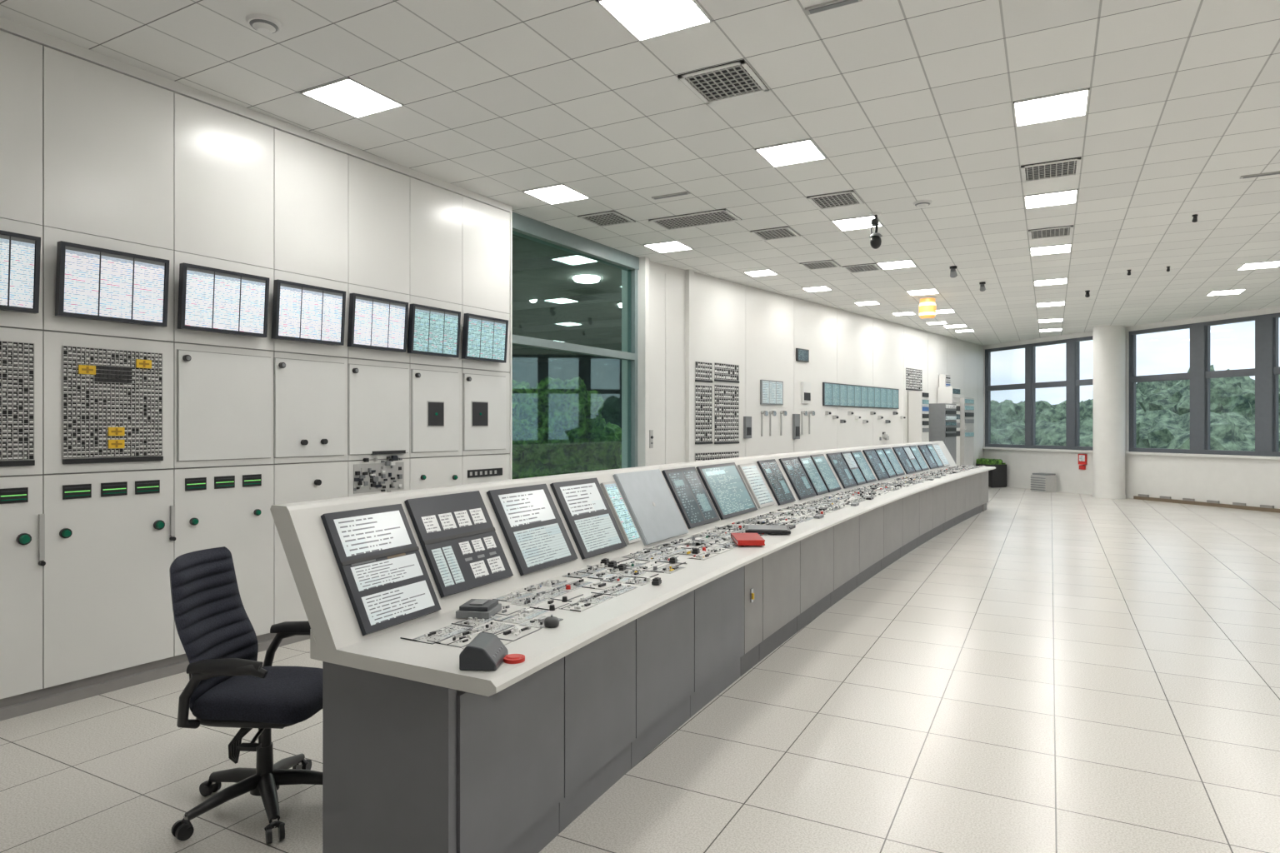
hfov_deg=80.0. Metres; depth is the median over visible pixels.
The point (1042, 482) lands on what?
heater
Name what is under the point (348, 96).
ceiling light panel
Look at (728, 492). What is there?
monitor
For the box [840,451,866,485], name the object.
display
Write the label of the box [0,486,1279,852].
floor
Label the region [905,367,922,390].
grid
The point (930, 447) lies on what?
monitor
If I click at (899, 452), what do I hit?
monitor
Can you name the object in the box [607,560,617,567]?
switch
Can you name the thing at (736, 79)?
ceiling air vent
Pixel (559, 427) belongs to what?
trees
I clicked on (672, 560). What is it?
switch
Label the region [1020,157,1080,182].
ceiling air vent
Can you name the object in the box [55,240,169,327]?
wall monitor
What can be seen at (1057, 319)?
ceiling light panel
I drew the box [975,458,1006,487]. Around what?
planter box
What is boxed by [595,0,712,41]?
ceiling light panel
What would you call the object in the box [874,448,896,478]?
monitor
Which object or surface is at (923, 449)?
monitor
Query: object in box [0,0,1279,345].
ceiling
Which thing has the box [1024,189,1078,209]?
ceiling light panel
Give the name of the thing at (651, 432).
wall switch
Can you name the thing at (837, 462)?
monitor
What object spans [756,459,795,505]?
monitor
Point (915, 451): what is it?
monitor
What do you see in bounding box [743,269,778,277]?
ceiling light panel
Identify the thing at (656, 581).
switch
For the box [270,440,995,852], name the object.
control console
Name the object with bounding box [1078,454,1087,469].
fire alarm box
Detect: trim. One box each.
[621,256,649,468]
[982,447,1279,459]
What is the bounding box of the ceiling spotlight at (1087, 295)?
[1085,290,1089,297]
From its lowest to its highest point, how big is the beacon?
0.410 m
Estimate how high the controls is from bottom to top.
0.022 m
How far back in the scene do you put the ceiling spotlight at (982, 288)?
12.14 m
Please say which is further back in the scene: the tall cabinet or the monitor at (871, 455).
the monitor at (871, 455)
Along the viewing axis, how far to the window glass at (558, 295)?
16.98 m
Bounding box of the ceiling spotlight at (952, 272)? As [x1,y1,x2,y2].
[950,265,957,277]
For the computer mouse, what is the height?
0.036 m
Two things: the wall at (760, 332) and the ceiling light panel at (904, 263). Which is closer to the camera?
the ceiling light panel at (904, 263)
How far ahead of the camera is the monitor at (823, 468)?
8.81 m
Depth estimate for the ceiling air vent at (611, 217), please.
8.41 m
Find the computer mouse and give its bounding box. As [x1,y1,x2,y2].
[544,615,559,628]
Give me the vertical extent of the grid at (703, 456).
0.193 m
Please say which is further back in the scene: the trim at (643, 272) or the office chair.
the trim at (643, 272)
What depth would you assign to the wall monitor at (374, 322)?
6.39 m
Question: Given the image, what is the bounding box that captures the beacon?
[918,295,936,320]
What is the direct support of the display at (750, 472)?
on the control console at (422, 753)
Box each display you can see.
[320,504,441,636]
[404,490,513,598]
[486,484,577,576]
[550,477,626,559]
[600,480,641,544]
[760,380,783,405]
[822,382,899,409]
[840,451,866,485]
[901,445,921,472]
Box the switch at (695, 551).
[691,548,699,554]
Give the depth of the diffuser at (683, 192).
7.55 m
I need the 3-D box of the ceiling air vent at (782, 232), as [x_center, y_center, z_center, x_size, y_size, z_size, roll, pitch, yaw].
[1.612,-2.293,9.070,0.460,0.014,0.480,0,0,28]
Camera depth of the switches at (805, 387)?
13.67 m
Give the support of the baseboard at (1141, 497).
attached to the wall at (1251, 482)
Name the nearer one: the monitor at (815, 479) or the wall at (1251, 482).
the monitor at (815, 479)
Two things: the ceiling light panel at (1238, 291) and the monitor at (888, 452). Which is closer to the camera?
the monitor at (888, 452)
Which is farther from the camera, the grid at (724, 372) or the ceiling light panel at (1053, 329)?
the ceiling light panel at (1053, 329)
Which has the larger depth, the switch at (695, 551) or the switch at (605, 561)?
the switch at (695, 551)
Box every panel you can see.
[300,76,404,118]
[522,183,589,204]
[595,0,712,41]
[612,469,688,545]
[643,240,693,253]
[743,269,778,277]
[755,138,826,167]
[802,285,831,292]
[831,215,883,231]
[854,300,879,305]
[876,259,916,269]
[892,311,915,315]
[905,288,939,295]
[925,320,947,324]
[935,309,954,314]
[942,324,966,328]
[955,329,974,332]
[1012,88,1089,126]
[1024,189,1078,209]
[1030,243,1071,255]
[1033,277,1067,285]
[1035,301,1064,307]
[1038,318,1063,323]
[1039,328,1061,332]
[1206,289,1245,295]
[1236,260,1279,270]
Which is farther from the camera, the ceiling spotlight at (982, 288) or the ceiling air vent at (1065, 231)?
the ceiling spotlight at (982, 288)
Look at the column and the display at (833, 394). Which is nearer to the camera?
the display at (833, 394)
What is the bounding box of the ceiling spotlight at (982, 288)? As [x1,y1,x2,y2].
[979,281,985,291]
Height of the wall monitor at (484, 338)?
0.430 m
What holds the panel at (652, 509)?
on the control console at (422, 753)
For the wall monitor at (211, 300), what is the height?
0.430 m
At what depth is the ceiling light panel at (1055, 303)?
14.32 m
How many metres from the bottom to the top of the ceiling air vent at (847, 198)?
0.014 m
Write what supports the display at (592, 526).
on the control console at (422, 753)
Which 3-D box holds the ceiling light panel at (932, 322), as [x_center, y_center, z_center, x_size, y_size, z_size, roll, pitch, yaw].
[6.580,-2.295,16.901,0.400,0.010,0.400,0,0,28]
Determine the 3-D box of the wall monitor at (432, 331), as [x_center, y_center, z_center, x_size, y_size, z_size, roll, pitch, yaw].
[-1.882,-0.865,6.967,0.107,0.430,0.577,0,0,31]
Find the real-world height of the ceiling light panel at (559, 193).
0.010 m
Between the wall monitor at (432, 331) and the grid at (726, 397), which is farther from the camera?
the grid at (726, 397)
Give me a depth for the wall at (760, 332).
13.91 m
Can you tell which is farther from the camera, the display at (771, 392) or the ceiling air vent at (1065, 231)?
the display at (771, 392)
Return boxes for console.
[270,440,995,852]
[459,632,508,670]
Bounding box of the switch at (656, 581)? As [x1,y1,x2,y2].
[651,577,661,584]
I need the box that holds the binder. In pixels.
[730,533,764,545]
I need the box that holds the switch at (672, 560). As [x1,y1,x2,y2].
[669,556,677,563]
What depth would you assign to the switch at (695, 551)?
4.62 m
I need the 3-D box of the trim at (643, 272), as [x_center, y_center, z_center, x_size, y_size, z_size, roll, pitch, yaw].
[-0.063,-0.325,10.462,0.380,3.950,0.100,0,0,31]
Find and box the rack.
[908,374,974,465]
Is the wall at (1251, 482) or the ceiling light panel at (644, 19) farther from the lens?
the wall at (1251, 482)
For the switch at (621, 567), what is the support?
attached to the control console at (422, 753)
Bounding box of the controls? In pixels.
[400,465,985,649]
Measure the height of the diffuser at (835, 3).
0.015 m
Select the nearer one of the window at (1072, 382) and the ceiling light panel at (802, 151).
the ceiling light panel at (802, 151)
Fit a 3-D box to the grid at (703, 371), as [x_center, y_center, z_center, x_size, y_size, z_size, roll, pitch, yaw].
[0.964,-0.819,11.484,0.019,0.302,0.432,0,0,41]
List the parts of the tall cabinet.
relay grid panel, relay grid panel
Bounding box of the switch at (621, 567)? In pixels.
[616,564,626,570]
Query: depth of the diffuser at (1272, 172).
6.93 m
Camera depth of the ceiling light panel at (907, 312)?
15.48 m
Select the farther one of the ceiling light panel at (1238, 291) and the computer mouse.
the ceiling light panel at (1238, 291)
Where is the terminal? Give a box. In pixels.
[455,599,501,619]
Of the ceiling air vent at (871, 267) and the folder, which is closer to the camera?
the folder
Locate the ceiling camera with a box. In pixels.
[869,211,882,249]
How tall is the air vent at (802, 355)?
0.225 m
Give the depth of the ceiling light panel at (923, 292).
12.99 m
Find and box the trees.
[512,376,621,479]
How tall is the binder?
0.034 m
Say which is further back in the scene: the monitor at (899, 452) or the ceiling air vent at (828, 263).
the monitor at (899, 452)
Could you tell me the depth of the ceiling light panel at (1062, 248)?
9.87 m
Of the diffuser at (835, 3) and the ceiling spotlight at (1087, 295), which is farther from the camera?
the ceiling spotlight at (1087, 295)
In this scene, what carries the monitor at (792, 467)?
on the control console at (422, 753)
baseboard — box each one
[0,635,309,721]
[1133,494,1279,513]
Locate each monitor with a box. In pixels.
[0,230,40,314]
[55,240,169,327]
[177,262,269,337]
[271,279,345,345]
[347,293,408,352]
[407,303,460,358]
[461,313,508,363]
[661,466,719,529]
[695,462,757,519]
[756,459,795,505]
[778,456,816,499]
[797,455,828,495]
[810,454,841,492]
[825,452,857,489]
[850,450,876,483]
[862,449,889,480]
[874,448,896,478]
[881,447,904,476]
[892,446,915,474]
[909,445,929,470]
[917,445,938,469]
[925,444,943,467]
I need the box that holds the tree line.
[990,365,1279,451]
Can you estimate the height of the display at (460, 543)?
0.405 m
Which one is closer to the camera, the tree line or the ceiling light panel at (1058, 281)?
the ceiling light panel at (1058, 281)
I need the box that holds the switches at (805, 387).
[743,381,905,440]
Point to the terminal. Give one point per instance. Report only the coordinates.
(479, 608)
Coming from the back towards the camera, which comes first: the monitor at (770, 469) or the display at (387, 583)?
the monitor at (770, 469)
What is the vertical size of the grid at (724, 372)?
0.287 m
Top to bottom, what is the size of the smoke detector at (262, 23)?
0.050 m
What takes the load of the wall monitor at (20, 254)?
attached to the tall cabinet
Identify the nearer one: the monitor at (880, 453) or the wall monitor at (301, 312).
the wall monitor at (301, 312)
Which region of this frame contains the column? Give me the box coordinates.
[1092,325,1125,499]
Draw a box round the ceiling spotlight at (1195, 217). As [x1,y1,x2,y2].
[1191,214,1197,222]
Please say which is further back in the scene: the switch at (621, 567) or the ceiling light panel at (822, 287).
the ceiling light panel at (822, 287)
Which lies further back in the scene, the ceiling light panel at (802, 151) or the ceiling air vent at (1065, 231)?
the ceiling air vent at (1065, 231)
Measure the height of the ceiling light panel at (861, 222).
0.010 m
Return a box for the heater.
[1030,473,1056,492]
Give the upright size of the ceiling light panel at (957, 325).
0.010 m
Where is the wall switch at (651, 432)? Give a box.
[649,430,653,448]
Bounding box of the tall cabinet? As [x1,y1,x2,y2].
[0,16,512,708]
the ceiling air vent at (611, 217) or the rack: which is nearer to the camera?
the ceiling air vent at (611, 217)
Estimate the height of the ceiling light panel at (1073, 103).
0.010 m
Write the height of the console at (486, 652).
0.079 m
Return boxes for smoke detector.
[245,13,282,34]
[912,200,932,208]
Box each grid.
[695,361,712,383]
[695,385,712,444]
[695,451,739,461]
[714,362,739,383]
[714,385,739,444]
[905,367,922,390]
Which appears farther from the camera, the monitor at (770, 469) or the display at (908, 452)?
the display at (908, 452)
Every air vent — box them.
[577,210,635,227]
[648,208,741,230]
[677,59,769,104]
[750,226,799,240]
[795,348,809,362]
[799,260,840,269]
[806,190,864,209]
[842,263,881,273]
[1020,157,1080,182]
[1028,225,1073,239]
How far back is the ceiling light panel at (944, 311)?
15.15 m
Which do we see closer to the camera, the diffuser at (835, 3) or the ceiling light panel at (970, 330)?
the diffuser at (835, 3)
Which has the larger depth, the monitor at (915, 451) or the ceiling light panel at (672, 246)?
the monitor at (915, 451)
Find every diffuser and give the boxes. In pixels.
[651,191,690,199]
[805,0,862,14]
[1240,170,1279,179]
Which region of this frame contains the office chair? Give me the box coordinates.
[169,546,322,844]
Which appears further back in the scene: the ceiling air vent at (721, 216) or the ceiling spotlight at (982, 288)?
the ceiling spotlight at (982, 288)
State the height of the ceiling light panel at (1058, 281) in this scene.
0.010 m
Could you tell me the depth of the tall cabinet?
5.15 m
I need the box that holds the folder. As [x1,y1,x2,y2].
[745,525,790,534]
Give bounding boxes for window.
[512,211,639,468]
[985,335,1092,450]
[1129,312,1279,456]
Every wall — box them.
[649,260,684,465]
[685,269,983,465]
[983,306,1279,509]
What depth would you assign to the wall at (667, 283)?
10.87 m
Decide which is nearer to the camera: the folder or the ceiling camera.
the folder
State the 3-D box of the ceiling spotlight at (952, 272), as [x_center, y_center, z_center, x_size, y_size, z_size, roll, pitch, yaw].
[4.506,-2.220,10.965,0.100,0.160,0.131,0,0,28]
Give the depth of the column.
17.39 m
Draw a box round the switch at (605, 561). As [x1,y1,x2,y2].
[600,558,609,564]
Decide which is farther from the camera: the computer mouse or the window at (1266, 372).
the window at (1266, 372)
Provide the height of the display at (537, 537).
0.410 m
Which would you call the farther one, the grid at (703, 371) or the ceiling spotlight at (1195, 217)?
the grid at (703, 371)
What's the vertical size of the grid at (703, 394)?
0.880 m
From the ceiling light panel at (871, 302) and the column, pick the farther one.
the column
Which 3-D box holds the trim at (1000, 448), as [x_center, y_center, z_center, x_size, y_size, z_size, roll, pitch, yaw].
[11.809,0.605,16.066,0.300,0.050,11.940,0,0,-20]
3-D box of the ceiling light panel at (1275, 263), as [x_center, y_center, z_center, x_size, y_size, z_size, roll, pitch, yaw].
[8.843,-2.295,10.855,0.470,0.010,0.490,0,0,28]
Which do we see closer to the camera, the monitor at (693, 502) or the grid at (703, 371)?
the monitor at (693, 502)
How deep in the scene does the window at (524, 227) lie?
9.69 m
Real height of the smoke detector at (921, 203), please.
0.050 m
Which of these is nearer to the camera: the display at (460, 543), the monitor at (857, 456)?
the display at (460, 543)
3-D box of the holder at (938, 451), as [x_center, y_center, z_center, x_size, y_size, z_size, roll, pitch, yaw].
[5.678,0.537,14.401,0.235,0.419,0.493,0,0,34]
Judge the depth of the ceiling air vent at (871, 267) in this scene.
11.02 m
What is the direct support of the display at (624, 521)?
on the control console at (422, 753)

